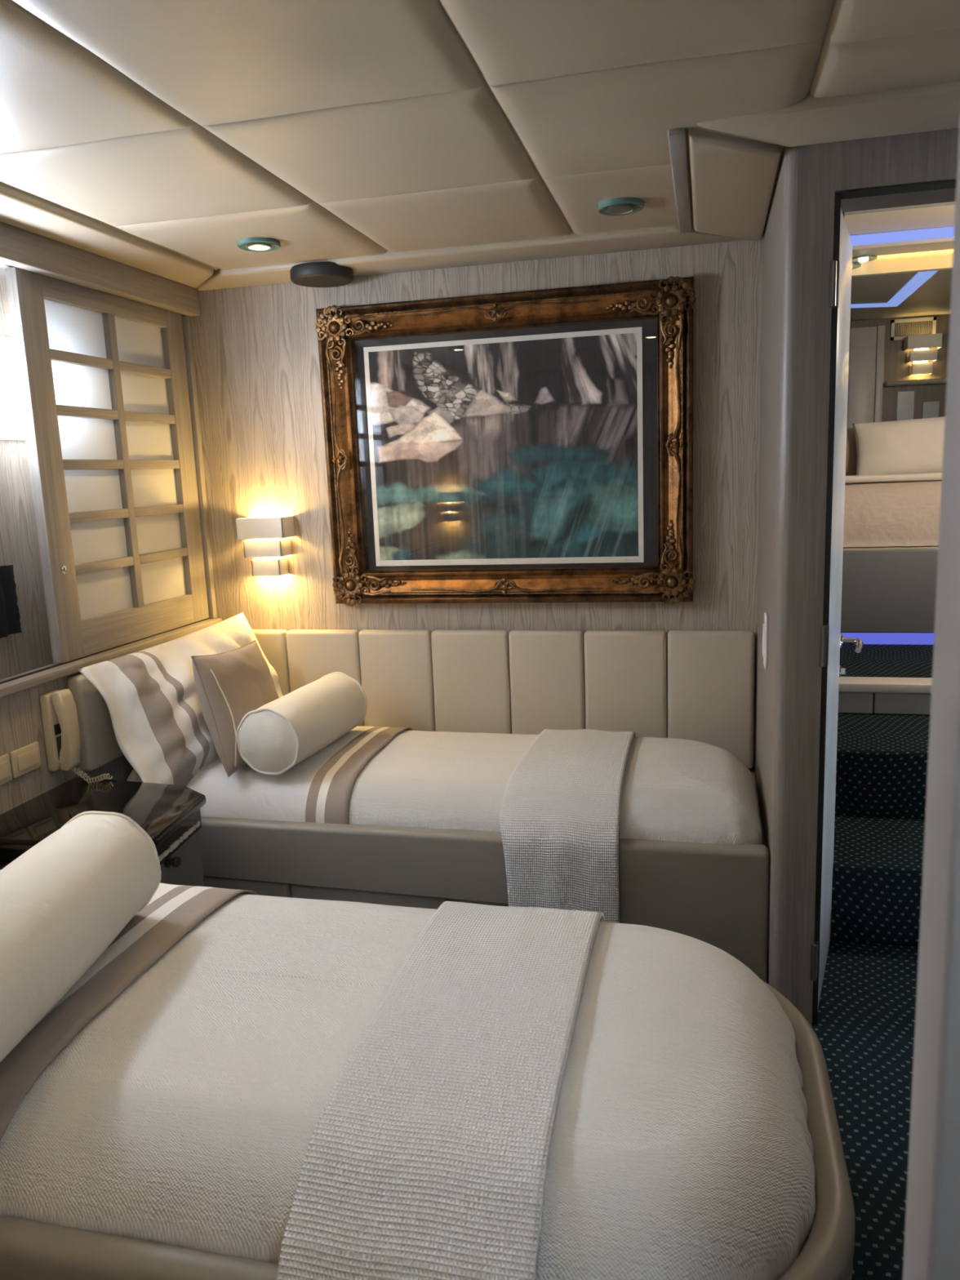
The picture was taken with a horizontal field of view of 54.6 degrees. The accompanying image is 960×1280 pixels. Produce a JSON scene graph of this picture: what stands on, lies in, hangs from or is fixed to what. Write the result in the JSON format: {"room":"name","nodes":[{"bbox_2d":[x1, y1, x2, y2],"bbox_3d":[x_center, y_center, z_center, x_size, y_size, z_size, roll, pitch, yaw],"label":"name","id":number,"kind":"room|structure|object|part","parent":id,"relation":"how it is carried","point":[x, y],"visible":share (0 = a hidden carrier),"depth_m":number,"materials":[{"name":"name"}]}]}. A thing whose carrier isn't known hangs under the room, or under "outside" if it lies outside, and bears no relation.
{"room":"yacht cabin","nodes":[
{"label":"yacht cabin","id":0,"kind":"room"},
{"bbox_2d":[0,279,53,679],"bbox_3d":[-1.633,-0.337,1.826,0.040,1.340,3.550,0,11,14],"label":"wall","id":1,"kind":"structure","parent":0,"point":[28,650],"depth_m":2.79,"materials":[{"name":"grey wood"}]},
{"bbox_2d":[0,564,22,638],"bbox_3d":[-1.403,-0.095,2.618,0.024,0.206,0.267,0,11,14],"label":"television","id":2,"kind":"object","parent":1,"relation":"hanging from","point":[10,623],"visible":1,"depth_m":2.72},
{"bbox_2d":[0,335,26,440],"bbox_3d":[-1.459,-0.692,2.498,0.058,0.294,0.837,0,11,14],"label":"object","id":3,"kind":"structure","parent":1,"relation":"in","point":[8,430],"depth_m":2.73,"materials":[{"name":"glass"}]},
{"bbox_2d":[0,262,182,315],"bbox_3d":[-1.548,-0.885,1.701,0.180,0.045,3.550,0,11,14],"label":"trim","id":4,"kind":"structure","parent":1,"relation":"attached to","point":[2,266],"depth_m":2.65,"materials":[{"name":"brown wood"}]},
{"bbox_2d":[0,671,133,814],"bbox_3d":[-1.442,0.710,1.978,0.050,0.912,3.550,0,11,14],"label":"wall","id":5,"kind":"structure","parent":0,"point":[21,725],"depth_m":2.61,"materials":[{"name":"brown wood"}]},
{"bbox_2d":[0,753,12,785],"bbox_3d":[-1.286,0.353,2.474,0.015,0.075,0.108,0,11,14],"label":"switch plate","id":6,"kind":"object","parent":5,"relation":"attached to","point":[6,775],"visible":1,"depth_m":2.50,"materials":[{"name":"beige plastic"}]},
{"bbox_2d":[9,741,40,777],"bbox_3d":[-1.259,0.332,2.584,0.015,0.075,0.106,0,11,14],"label":"switch plate","id":7,"kind":"object","parent":5,"relation":"attached to","point":[25,759],"visible":1,"depth_m":2.57,"materials":[{"name":"beige plastic"}]},
{"bbox_2d":[39,688,112,782],"bbox_3d":[-1.167,0.284,2.691,0.155,0.287,0.077,-2,10,4],"label":"wall telephone","id":8,"kind":"object","parent":5,"relation":"attached to","point":[60,724],"visible":1,"depth_m":2.67,"materials":[{"name":"beige plastic"}]},
{"bbox_3d":[-1.134,0.394,2.723,0.109,0.056,0.012,-6,11,-19],"label":"coiled cord","id":9,"kind":"part","parent":8,"relation":"part of","materials":[{"name":"beige plastic"}]},
{"bbox_2d":[0,617,222,697],"bbox_3d":[-1.495,0.279,1.909,0.195,0.088,3.550,0,11,14],"label":"sill","id":10,"kind":"structure","parent":5,"relation":"attached to","point":[28,682],"depth_m":2.82,"materials":[{"name":"brown wood"}]},
{"bbox_2d":[0,617,208,684],"bbox_3d":[-1.482,0.246,1.900,0.085,0.030,3.550,0,11,14],"label":"track","id":11,"kind":"object","parent":10,"relation":"attached to","point":[60,664],"visible":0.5,"depth_m":2.82,"materials":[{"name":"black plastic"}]},
{"bbox_2d":[4,266,208,662],"bbox_3d":[-1.164,-0.552,3.047,0.041,1.107,0.844,0,11,14],"label":"window shutter","id":12,"kind":"object","parent":10,"relation":"on","point":[103,380],"visible":1,"depth_m":2.96,"materials":[{"name":"brown wood"}]},
{"bbox_3d":[-1.224,-0.208,2.738,0.007,0.027,0.027,0,11,14],"label":"finger pull","id":13,"kind":"part","parent":12,"relation":"part of","materials":[{"name":"silver metal"}]},
{"bbox_3d":[-1.231,-0.936,2.816,0.003,0.144,0.304,0,11,14],"label":"pane","id":14,"kind":"part","parent":12,"relation":"part of","materials":[{"name":"white glass"}]},
{"bbox_3d":[-1.224,-0.776,2.845,0.003,0.131,0.304,0,11,14],"label":"pane","id":15,"kind":"part","parent":12,"relation":"part of","materials":[{"name":"white glass"}]},
{"bbox_3d":[-1.218,-0.621,2.873,0.003,0.131,0.304,0,11,14],"label":"pane","id":16,"kind":"part","parent":12,"relation":"part of","materials":[{"name":"white"}]},
{"bbox_3d":[-1.212,-0.467,2.900,0.003,0.131,0.304,0,11,14],"label":"pane","id":17,"kind":"part","parent":12,"relation":"part of","materials":[{"name":"white"}]},
{"bbox_3d":[-1.206,-0.312,2.928,0.003,0.131,0.304,0,11,14],"label":"pane","id":18,"kind":"part","parent":12,"relation":"part of","materials":[{"name":"white"}]},
{"bbox_3d":[-1.188,-1.067,2.955,0.033,0.060,0.636,0,11,14],"label":"rail","id":19,"kind":"part","parent":12,"relation":"part of","materials":[{"name":"brown wood"}]},
{"bbox_3d":[-1.200,-0.152,2.957,0.003,0.144,0.304,0,11,14],"label":"pane","id":20,"kind":"part","parent":12,"relation":"part of","materials":[{"name":"white"}]},
{"bbox_3d":[-1.149,-0.059,3.137,0.033,0.105,0.636,0,11,14],"label":"rail","id":21,"kind":"part","parent":12,"relation":"part of","materials":[{"name":"brown wood"}]},
{"bbox_3d":[-1.153,-0.997,3.135,0.003,0.144,0.304,0,11,14],"label":"pane","id":22,"kind":"part","parent":12,"relation":"part of","materials":[{"name":"white"}]},
{"bbox_3d":[-1.147,-0.836,3.164,0.003,0.131,0.304,0,11,14],"label":"pane","id":23,"kind":"part","parent":12,"relation":"part of","materials":[{"name":"white glass"}]},
{"bbox_3d":[-1.141,-0.682,3.192,0.003,0.131,0.304,0,11,14],"label":"pane","id":24,"kind":"part","parent":12,"relation":"part of","materials":[{"name":"white"}]},
{"bbox_3d":[-1.135,-0.527,3.220,0.003,0.131,0.304,0,11,14],"label":"pane","id":25,"kind":"part","parent":12,"relation":"part of","materials":[{"name":"white"}]},
{"bbox_3d":[-1.129,-0.373,3.247,0.003,0.131,0.304,0,11,14],"label":"pane","id":26,"kind":"part","parent":12,"relation":"part of","materials":[{"name":"white"}]},
{"bbox_3d":[-1.122,-0.212,3.276,0.003,0.144,0.304,0,11,14],"label":"pane","id":27,"kind":"part","parent":12,"relation":"part of","materials":[{"name":"white"}]},
{"bbox_2d":[181,237,762,773],"bbox_3d":[-0.135,-0.242,3.368,2.225,2.190,0.060,0,11,14],"label":"wall","id":28,"kind":"structure","parent":0,"point":[256,353],"depth_m":3.29,"materials":[{"name":"brown wood"}]},
{"bbox_2d":[0,221,199,315],"bbox_3d":[-1.441,-0.895,1.663,0.045,0.095,3.530,0,11,14],"label":"trim","id":29,"kind":"structure","parent":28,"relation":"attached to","point":[21,248],"depth_m":2.76,"materials":[{"name":"brown wood"}]},
{"bbox_2d":[0,182,213,288],"bbox_3d":[-1.336,-0.955,1.614,0.176,0.052,3.508,0,11,14],"label":"trim","id":30,"kind":"structure","parent":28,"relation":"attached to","point":[19,209],"depth_m":2.58,"materials":[{"name":"beige plastic"}]},
{"bbox_2d":[182,315,217,618],"bbox_3d":[-1.055,-0.628,3.471,0.044,1.107,0.029,0,11,14],"label":"trim","id":31,"kind":"structure","parent":28,"relation":"attached to","point":[186,321],"depth_m":3.46,"materials":[{"name":"brown wood"}]},
{"bbox_2d":[235,515,294,576],"bbox_3d":[-0.785,-0.344,3.423,0.186,0.213,0.100,0,11,14],"label":"wall sconce","id":32,"kind":"object","parent":28,"relation":"attached to","point":[272,548],"visible":1,"depth_m":3.39,"materials":[{"name":"white paint"}]},
{"bbox_3d":[-0.775,-0.348,3.466,0.080,0.160,0.012,0,11,14],"label":"plate","id":33,"kind":"part","parent":32,"relation":"part of","materials":[{"name":"white paint"}]},
{"bbox_2d":[289,262,353,287],"bbox_3d":[-0.527,-1.213,3.101,0.208,0.047,0.208,0,11,14],"label":"ceiling speaker","id":34,"kind":"object","parent":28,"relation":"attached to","point":[311,274],"visible":1,"depth_m":3.03,"materials":[{"name":"black plastic"}]},
{"bbox_2d":[293,275,351,287],"bbox_3d":[-0.526,-1.192,3.105,0.188,0.005,0.188,0,11,14],"label":"grille","id":35,"kind":"object","parent":34,"relation":"attached to","point":[304,281],"depth_m":3.08,"materials":[{"name":"black metal"}]},
{"bbox_2d":[197,225,747,290],"bbox_3d":[-0.102,-1.258,3.026,1.946,0.052,0.206,0,11,14],"label":"trim","id":36,"kind":"structure","parent":28,"relation":"attached to","point":[572,245],"depth_m":2.96,"materials":[{"name":"beige plastic"}]},
{"bbox_2d":[315,275,696,605],"bbox_3d":[0.073,-0.638,3.171,1.290,1.046,0.071,0,11,14],"label":"framed picture","id":37,"kind":"object","parent":28,"relation":"attached to","point":[536,446],"visible":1,"depth_m":3.18,"materials":[{"name":"brown metal"}]},
{"bbox_2d":[368,333,638,559],"bbox_3d":[0.074,-0.644,3.198,0.925,0.727,0.001,0,11,14],"label":"print","id":38,"kind":"object","parent":37,"relation":"attached to","point":[526,449],"depth_m":3.19},
{"bbox_3d":[0.079,-0.645,3.186,1.078,0.839,0.038,0,11,14],"label":"moulding","id":39,"kind":"part","parent":37,"relation":"part of","materials":[{"name":"brown metal"}]},
{"bbox_2d":[0,0,959,270],"bbox_3d":[0.112,-0.927,1.183,2.850,0.031,3.350,0,11,14],"label":"ceiling","id":40,"kind":"structure","parent":0,"point":[325,130],"depth_m":1.74,"materials":[{"name":"beige plastic"}]},
{"bbox_2d":[236,237,280,252],"bbox_3d":[-0.647,-1.156,2.722,0.124,0.021,0.124,0,11,14],"label":"recessed light","id":41,"kind":"object","parent":40,"relation":"in","point":[256,244],"visible":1,"depth_m":2.70,"materials":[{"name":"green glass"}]},
{"bbox_2d":[597,197,644,215],"bbox_3d":[0.374,-1.151,2.474,0.124,0.021,0.124,0,11,14],"label":"recessed light","id":42,"kind":"object","parent":40,"relation":"in","point":[619,206],"visible":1,"depth_m":2.45,"materials":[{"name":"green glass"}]},
{"bbox_2d":[667,127,691,233],"bbox_3d":[0.506,-1.148,2.335,0.036,0.050,0.855,0,11,14],"label":"trim strip","id":43,"kind":"object","parent":40,"relation":"attached to","point":[677,140],"visible":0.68,"depth_m":2.20,"materials":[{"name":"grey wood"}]},
{"bbox_2d":[755,142,835,1026],"bbox_3d":[0.877,-0.157,2.682,0.107,2.190,0.930,0,11,14],"label":"wall","id":44,"kind":"structure","parent":0,"point":[797,236],"depth_m":2.26,"materials":[{"name":"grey wood"}]},
{"bbox_2d":[688,128,781,240],"bbox_3d":[0.652,-1.169,2.405,0.204,0.064,1.041,0,11,14],"label":"ceiling panel","id":45,"kind":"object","parent":44,"relation":"attached to","point":[732,178],"depth_m":2.25,"materials":[{"name":"beige plastic"}]},
{"bbox_2d":[762,612,768,669],"bbox_3d":[0.791,0.002,2.581,0.012,0.150,0.064,0,11,14],"label":"switch plate","id":46,"kind":"object","parent":44,"relation":"attached to","point":[765,626],"visible":1,"depth_m":2.56,"materials":[{"name":"white plastic"}]},
{"bbox_2d":[835,128,959,193],"bbox_3d":[1.312,-0.083,2.176,0.978,2.190,0.140,0,11,14],"label":"wall","id":47,"kind":"structure","parent":44,"relation":"in","point":[926,157],"depth_m":2.02,"materials":[{"name":"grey wood"}]},
{"bbox_2d":[812,179,956,1023],"bbox_3d":[1.170,-0.005,2.228,0.678,2.030,0.135,0,11,14],"label":"doorframe","id":48,"kind":"object","parent":47,"relation":"attached to","point":[939,192],"visible":0.53,"depth_m":2.15,"materials":[{"name":"black metal"}]},
{"bbox_2d":[809,208,862,1008],"bbox_3d":[0.949,-0.033,2.451,0.099,1.998,0.507,3,11,25],"label":"door","id":49,"kind":"structure","parent":48,"relation":"attached to","point":[831,639],"depth_m":2.43,"materials":[{"name":"white wood"}]},
{"bbox_3d":[1.047,0.010,2.618,0.063,0.042,0.130,0,11,14],"label":"handle","id":50,"kind":"part","parent":49,"relation":"part of","materials":[{"name":"silver metal"}]},
{"bbox_2d":[811,939,919,1279],"bbox_3d":[0.003,1.245,1.497,3.390,0.080,3.310,0,11,14],"label":"floor","id":51,"kind":"structure","parent":0,"point":[864,1028],"depth_m":2.21,"materials":[{"name":"carpet"}]},
{"bbox_2d":[0,777,206,886],"bbox_3d":[-1.001,0.747,2.556,0.528,0.600,0.476,0,11,14],"label":"table","id":52,"kind":"object","parent":51,"relation":"on","point":[170,814],"visible":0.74,"depth_m":2.50,"materials":[{"name":"black wood"}]},
{"bbox_2d":[0,777,206,851],"bbox_3d":[-1.012,0.467,2.506,0.528,0.030,0.476,0,11,14],"label":"countertop","id":53,"kind":"structure","parent":52,"relation":"on","point":[159,809],"depth_m":2.51,"materials":[{"name":"black paint"}]},
{"bbox_3d":[-0.801,0.579,2.430,0.036,0.034,0.034,0,11,14],"label":"knob","id":54,"kind":"part","parent":52,"relation":"part of","materials":[{"name":"black plastic"}]},
{"bbox_3d":[-0.818,0.773,2.479,0.018,0.442,0.315,0,11,14],"label":"door","id":55,"kind":"part","parent":52,"relation":"part of","materials":[{"name":"black wood"}]},
{"bbox_2d":[0,980,854,1279],"bbox_3d":[-0.424,0.900,1.726,2.040,0.549,0.963,0,11,14],"label":"bed","id":56,"kind":"object","parent":51,"relation":"on","point":[30,1250],"visible":0.09,"depth_m":1.25,"materials":[{"name":"grey leather"}]},
{"bbox_2d":[0,893,815,1279],"bbox_3d":[-0.428,0.684,1.688,1.939,0.178,0.882,0,11,14],"label":"coverlet","id":57,"kind":"object","parent":56,"relation":"on","point":[185,1112],"visible":0.63,"depth_m":1.34,"materials":[{"name":"white fabric"}]},
{"bbox_2d":[0,883,257,1142],"bbox_3d":[-0.978,0.682,1.820,0.783,0.197,0.893,0,11,14],"label":"sheet","id":58,"kind":"object","parent":57,"relation":"on","point":[172,911],"visible":0.3,"depth_m":1.67,"materials":[{"name":"beige fabric"}]},
{"bbox_2d":[0,810,161,1062],"bbox_3d":[-0.785,0.511,1.584,0.239,0.232,0.669,-1,10,5],"label":"bolster pillow","id":59,"kind":"object","parent":58,"relation":"on","point":[67,898],"visible":1,"depth_m":1.58,"materials":[{"name":"beige fabric"}]},
{"bbox_2d":[276,901,604,1279],"bbox_3d":[0.020,0.847,1.581,0.376,0.531,0.976,0,11,14],"label":"throw blanket","id":60,"kind":"object","parent":57,"relation":"on","point":[426,1157],"visible":0.99,"depth_m":1.28,"materials":[{"name":"white fabric"}]},
{"bbox_2d":[198,768,768,982],"bbox_3d":[-0.120,0.646,3.063,1.997,0.552,0.832,0,11,14],"label":"bed","id":61,"kind":"object","parent":51,"relation":"on","point":[715,895],"visible":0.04,"depth_m":2.62,"materials":[{"name":"grey leather"}]},
{"bbox_2d":[66,673,124,771],"bbox_3d":[-1.092,0.272,3.173,0.055,0.482,0.829,0,11,14],"label":"headboard","id":62,"kind":"object","parent":61,"relation":"attached to","point":[100,746],"visible":0.16,"depth_m":2.79,"materials":[{"name":"beige fabric"}]},
{"bbox_2d":[77,612,283,786],"bbox_3d":[-0.911,0.202,3.087,0.317,0.466,0.836,0,11,14],"label":"pillow","id":63,"kind":"object","parent":61,"relation":"on","point":[150,695],"visible":0.64,"depth_m":2.84,"materials":[{"name":"white fabric"}]},
{"bbox_3d":[-0.789,0.844,2.873,0.474,0.260,0.065,0,11,14],"label":"panel","id":64,"kind":"part","parent":61,"relation":"part of","materials":[{"name":"grey leather"}]},
{"bbox_3d":[-0.320,0.846,2.759,0.484,0.260,0.065,0,11,14],"label":"panel","id":65,"kind":"part","parent":61,"relation":"part of","materials":[{"name":"grey leather"}]},
{"bbox_3d":[0.160,0.849,2.642,0.495,0.260,0.065,0,11,14],"label":"panel","id":66,"kind":"part","parent":61,"relation":"part of","materials":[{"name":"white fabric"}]},
{"bbox_2d":[252,629,755,768],"bbox_3d":[-0.016,0.199,3.361,1.931,0.476,0.051,0,11,14],"label":"headboard","id":67,"kind":"object","parent":61,"relation":"attached to","point":[517,682],"visible":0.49,"depth_m":3.27,"materials":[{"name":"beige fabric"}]},
{"bbox_3d":[-0.835,0.195,3.560,0.245,0.476,0.051,0,11,14],"label":"padded panel","id":68,"kind":"part","parent":67,"relation":"part of","materials":[{"name":"beige fabric"}]},
{"bbox_3d":[-0.575,0.197,3.496,0.286,0.476,0.051,0,11,14],"label":"padded panel","id":69,"kind":"part","parent":67,"relation":"part of","materials":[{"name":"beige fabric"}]},
{"bbox_3d":[-0.301,0.198,3.430,0.275,0.476,0.051,0,11,14],"label":"padded panel","id":70,"kind":"part","parent":67,"relation":"part of","materials":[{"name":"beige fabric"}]},
{"bbox_3d":[-0.028,0.199,3.363,0.283,0.476,0.051,0,11,14],"label":"padded panel","id":71,"kind":"part","parent":67,"relation":"part of","materials":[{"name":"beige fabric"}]},
{"bbox_3d":[0.240,0.201,3.298,0.264,0.476,0.051,0,11,14],"label":"padded panel","id":72,"kind":"part","parent":67,"relation":"part of","materials":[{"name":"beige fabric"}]},
{"bbox_3d":[0.507,0.202,3.233,0.281,0.476,0.051,0,11,14],"label":"padded panel","id":73,"kind":"part","parent":67,"relation":"part of","materials":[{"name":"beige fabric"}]},
{"bbox_3d":[0.783,0.203,3.166,0.285,0.476,0.051,0,11,14],"label":"padded panel","id":74,"kind":"part","parent":67,"relation":"part of","materials":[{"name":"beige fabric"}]},
{"bbox_2d":[348,729,762,844],"bbox_3d":[-0.108,0.430,3.006,1.931,0.166,0.726,0,11,14],"label":"coverlet","id":75,"kind":"object","parent":61,"relation":"on","point":[673,789],"visible":0.46,"depth_m":2.70,"materials":[{"name":"white fabric"}]},
{"bbox_2d":[126,726,413,824],"bbox_3d":[-0.672,0.430,3.143,0.765,0.190,0.761,0,11,14],"label":"sheet","id":76,"kind":"object","parent":75,"relation":"on","point":[317,788],"visible":0.51,"depth_m":2.81,"materials":[{"name":"white fabric"}]},
{"bbox_2d":[191,640,279,777],"bbox_3d":[-0.759,0.205,2.972,0.192,0.394,0.453,-1,10,8],"label":"throw cushion","id":77,"kind":"object","parent":76,"relation":"on","point":[230,685],"visible":0.69,"depth_m":2.81,"materials":[{"name":"beige fabric"}]},
{"bbox_3d":[-0.765,0.232,2.800,0.077,0.293,0.027,5,12,34],"label":"seam cord","id":78,"kind":"part","parent":77,"relation":"part of","materials":[{"name":"beige fabric"}]},
{"bbox_2d":[235,671,367,775],"bbox_3d":[-0.561,0.258,2.998,0.215,0.212,0.532,1,11,18],"label":"bolster pillow","id":79,"kind":"object","parent":76,"relation":"on","point":[273,738],"visible":1,"depth_m":2.81,"materials":[{"name":"beige fabric"}]},
{"bbox_2d":[499,728,635,923],"bbox_3d":[0.305,0.592,2.908,0.332,0.520,0.807,0,11,14],"label":"throw blanket","id":80,"kind":"object","parent":75,"relation":"on","point":[559,816],"visible":0.86,"depth_m":2.55,"materials":[{"name":"white fabric"}]},
{"bbox_2d":[830,814,924,946],"bbox_3d":[2.049,0.762,2.814,1.940,0.245,0.455,0,11,14],"label":"step","id":81,"kind":"structure","parent":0,"point":[877,866],"depth_m":2.81,"materials":[{"name":"carpet"}]},
{"bbox_2d":[835,713,930,818],"bbox_3d":[2.152,0.566,3.233,1.940,0.475,0.505,0,11,14],"label":"step","id":82,"kind":"structure","parent":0,"point":[882,759],"depth_m":3.16,"materials":[{"name":"carpet"}]},
{"bbox_2d":[839,644,933,715],"bbox_3d":[2.355,0.348,4.066,1.940,0.591,1.260,0,11,14],"label":"carpet","id":83,"kind":"object","parent":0,"point":[881,660],"depth_m":3.97,"materials":[{"name":"carpet"}]},
{"bbox_2d":[838,692,931,715],"bbox_3d":[1.886,0.243,3.489,1.180,0.084,0.026,0,11,14],"label":"trim","id":84,"kind":"structure","parent":83,"relation":"attached to","point":[913,704],"depth_m":3.56,"materials":[{"name":"grey paint"}]},
{"bbox_2d":[838,676,932,693],"bbox_3d":[2.202,0.176,3.432,1.940,0.036,0.120,0,11,14],"label":"trim ledge","id":85,"kind":"object","parent":83,"relation":"attached to","point":[846,684],"depth_m":3.55,"materials":[{"name":"beige wood"}]},
{"bbox_2d":[840,505,940,644],"bbox_3d":[2.380,-0.422,4.808,1.450,0.659,1.450,0,11,14],"label":"platform bed","id":86,"kind":"object","parent":83,"relation":"on","point":[891,588],"depth_m":4.22,"materials":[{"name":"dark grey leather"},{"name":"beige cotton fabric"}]},
{"bbox_3d":[2.236,-0.012,4.245,1.420,0.062,0.038,0,11,14],"label":"led strip","id":87,"kind":"part","parent":86,"relation":"part of","materials":[{"name":"blue plastic"}]},
{"bbox_3d":[2.381,-0.537,4.789,1.440,0.017,1.445,0,11,14],"label":"edge trim","id":88,"kind":"part","parent":86,"relation":"part of","materials":[{"name":"grey paint"}]},
{"bbox_3d":[2.373,-0.644,4.773,1.410,0.210,1.400,0,11,14],"label":"mattress","id":89,"kind":"part","parent":86,"relation":"part of","materials":[{"name":"beige fabric"}]},
{"bbox_2d":[843,480,942,546],"bbox_3d":[2.371,-0.691,4.756,1.441,0.289,1.453,0,11,14],"label":"mattress","id":90,"kind":"object","parent":86,"relation":"on","point":[910,526],"visible":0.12,"depth_m":4.19,"materials":[{"name":"beige fabric"}]},
{"bbox_2d":[845,427,857,475],"bbox_3d":[1.740,-0.937,4.705,0.400,0.264,0.143,0,11,14],"label":"pillow","id":91,"kind":"object","parent":90,"relation":"on","point":[851,453],"visible":0.05,"depth_m":4.63,"materials":[{"name":"beige fabric"}]},
{"bbox_2d":[844,472,942,483],"bbox_3d":[2.248,-0.755,4.259,1.410,0.032,0.140,0,11,14],"label":"sheet","id":92,"kind":"object","parent":90,"relation":"on","point":[925,476],"visible":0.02,"depth_m":4.28,"materials":[{"name":"white fabric"}]},
{"bbox_2d":[852,416,945,475],"bbox_3d":[2.125,-0.923,4.469,0.632,0.312,0.185,0,11,14],"label":"pillow","id":93,"kind":"object","parent":90,"relation":"on","point":[916,446],"visible":0.72,"depth_m":4.44,"materials":[{"name":"white fabric"}]},
{"bbox_2d":[844,204,955,234],"bbox_3d":[2.001,-1.516,2.783,2.040,0.040,1.800,0,11,14],"label":"ceiling","id":94,"kind":"structure","parent":0,"point":[941,215],"depth_m":3.61,"materials":[{"name":"beige paint"}]},
{"bbox_2d":[848,225,954,257],"bbox_3d":[2.227,-1.659,3.710,2.040,0.104,0.170,0,11,14],"label":"cove","id":95,"kind":"object","parent":94,"relation":"attached to","point":[945,243],"depth_m":3.80,"materials":[{"name":"grey paint"}]},
{"bbox_2d":[849,226,954,245],"bbox_3d":[2.250,-1.631,3.633,1.920,0.039,0.012,0,11,14],"label":"led strip","id":96,"kind":"object","parent":95,"relation":"attached to","point":[943,232],"visible":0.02,"depth_m":3.76,"materials":[{"name":"blue plastic"}]},
{"bbox_2d":[849,314,950,422],"bbox_3d":[2.681,-0.892,5.488,1.990,2.500,0.060,0,11,14],"label":"wall","id":97,"kind":"structure","parent":0,"point":[895,367],"depth_m":5.38,"materials":[{"name":"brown wood"}]},
{"bbox_2d":[846,324,884,427],"bbox_3d":[2.257,-1.198,5.477,0.188,1.238,0.043,0,11,14],"label":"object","id":98,"kind":"structure","parent":97,"relation":"attached to","point":[866,348],"depth_m":5.39,"materials":[{"name":"grey paint"}]},
{"bbox_3d":[2.329,-1.197,5.460,0.040,1.238,0.043,0,11,14],"label":"panel","id":99,"kind":"part","parent":98,"relation":"part of","materials":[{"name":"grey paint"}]},
{"bbox_2d":[890,316,936,340],"bbox_3d":[2.481,-1.782,5.327,0.237,0.113,0.018,0,11,14],"label":"air vent","id":100,"kind":"object","parent":97,"relation":"in","point":[900,329],"visible":0.74,"depth_m":5.33,"materials":[{"name":"white metal"}]},
{"bbox_2d":[883,377,946,386],"bbox_3d":[2.634,-1.478,5.304,0.602,0.022,0.099,0,11,14],"label":"wall shelf","id":101,"kind":"object","parent":97,"relation":"attached to","point":[940,380],"visible":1,"depth_m":5.30,"materials":[{"name":"metal"}]},
{"bbox_2d":[896,391,939,420],"bbox_3d":[2.541,-1.360,5.397,0.225,0.165,0.007,0,11,14],"label":"window","id":102,"kind":"structure","parent":97,"relation":"in","point":[905,400],"depth_m":5.40,"materials":[{"name":"grey glass"}]},
{"bbox_2d":[903,333,942,375],"bbox_3d":[2.522,-1.625,5.304,0.186,0.213,0.100,0,11,14],"label":"wall sconce","id":103,"kind":"object","parent":97,"relation":"attached to","point":[921,354],"visible":1,"depth_m":5.27,"materials":[{"name":"white paint"}]},
{"bbox_3d":[2.532,-1.629,5.347,0.080,0.160,0.012,0,11,14],"label":"plate","id":104,"kind":"part","parent":103,"relation":"part of","materials":[{"name":"white paint"}]},
{"bbox_2d":[844,202,955,215],"bbox_3d":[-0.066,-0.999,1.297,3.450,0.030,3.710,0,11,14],"label":"door frame","id":105,"kind":"structure","parent":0,"point":[950,203],"depth_m":2.83,"materials":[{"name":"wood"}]},
{"bbox_2d":[697,80,959,146],"bbox_3d":[1.082,-1.091,1.843,1.278,0.052,0.233,0,11,14],"label":"trim","id":106,"kind":"structure","parent":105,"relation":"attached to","point":[812,120],"depth_m":1.89,"materials":[{"name":"beige paint"}]},
{"bbox_2d":[849,269,951,320],"bbox_3d":[2.449,-1.743,4.619,2.040,0.040,1.500,0,11,14],"label":"ceiling","id":107,"kind":"structure","parent":0,"point":[933,297],"depth_m":4.62,"materials":[{"name":"grey paint"}]},
{"bbox_2d":[850,270,937,308],"bbox_3d":[1.812,-1.676,4.520,0.570,0.005,0.950,0,11,14],"label":"led strip","id":108,"kind":"object","parent":107,"relation":"attached to","point":[920,277],"visible":0.65,"depth_m":4.48,"materials":[{"name":"blue plastic"}]},
{"bbox_2d":[851,248,953,277],"bbox_3d":[2.243,-1.651,3.776,2.040,0.184,0.260,0,11,14],"label":"trim","id":109,"kind":"structure","parent":107,"relation":"attached to","point":[933,260],"depth_m":3.98,"materials":[{"name":"yellow"}]},
{"bbox_2d":[851,262,861,269],"bbox_3d":[1.576,-1.605,3.995,0.114,0.028,0.114,0,11,14],"label":"recessed light","id":110,"kind":"object","parent":109,"relation":"attached to","point":[855,264],"visible":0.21,"depth_m":3.97,"materials":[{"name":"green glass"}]},
{"bbox_2d":[852,254,877,262],"bbox_3d":[1.638,-1.631,3.974,0.114,0.028,0.114,0,11,14],"label":"recessed light","id":111,"kind":"object","parent":109,"relation":"attached to","point":[870,257],"visible":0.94,"depth_m":3.96,"materials":[{"name":"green glass"}]},
{"bbox_2d":[902,120,959,1279],"bbox_3d":[0.510,0.246,0.613,0.396,2.160,0.080,0,11,14],"label":"door frame","id":112,"kind":"structure","parent":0,"point":[931,1250],"depth_m":0.63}
]}

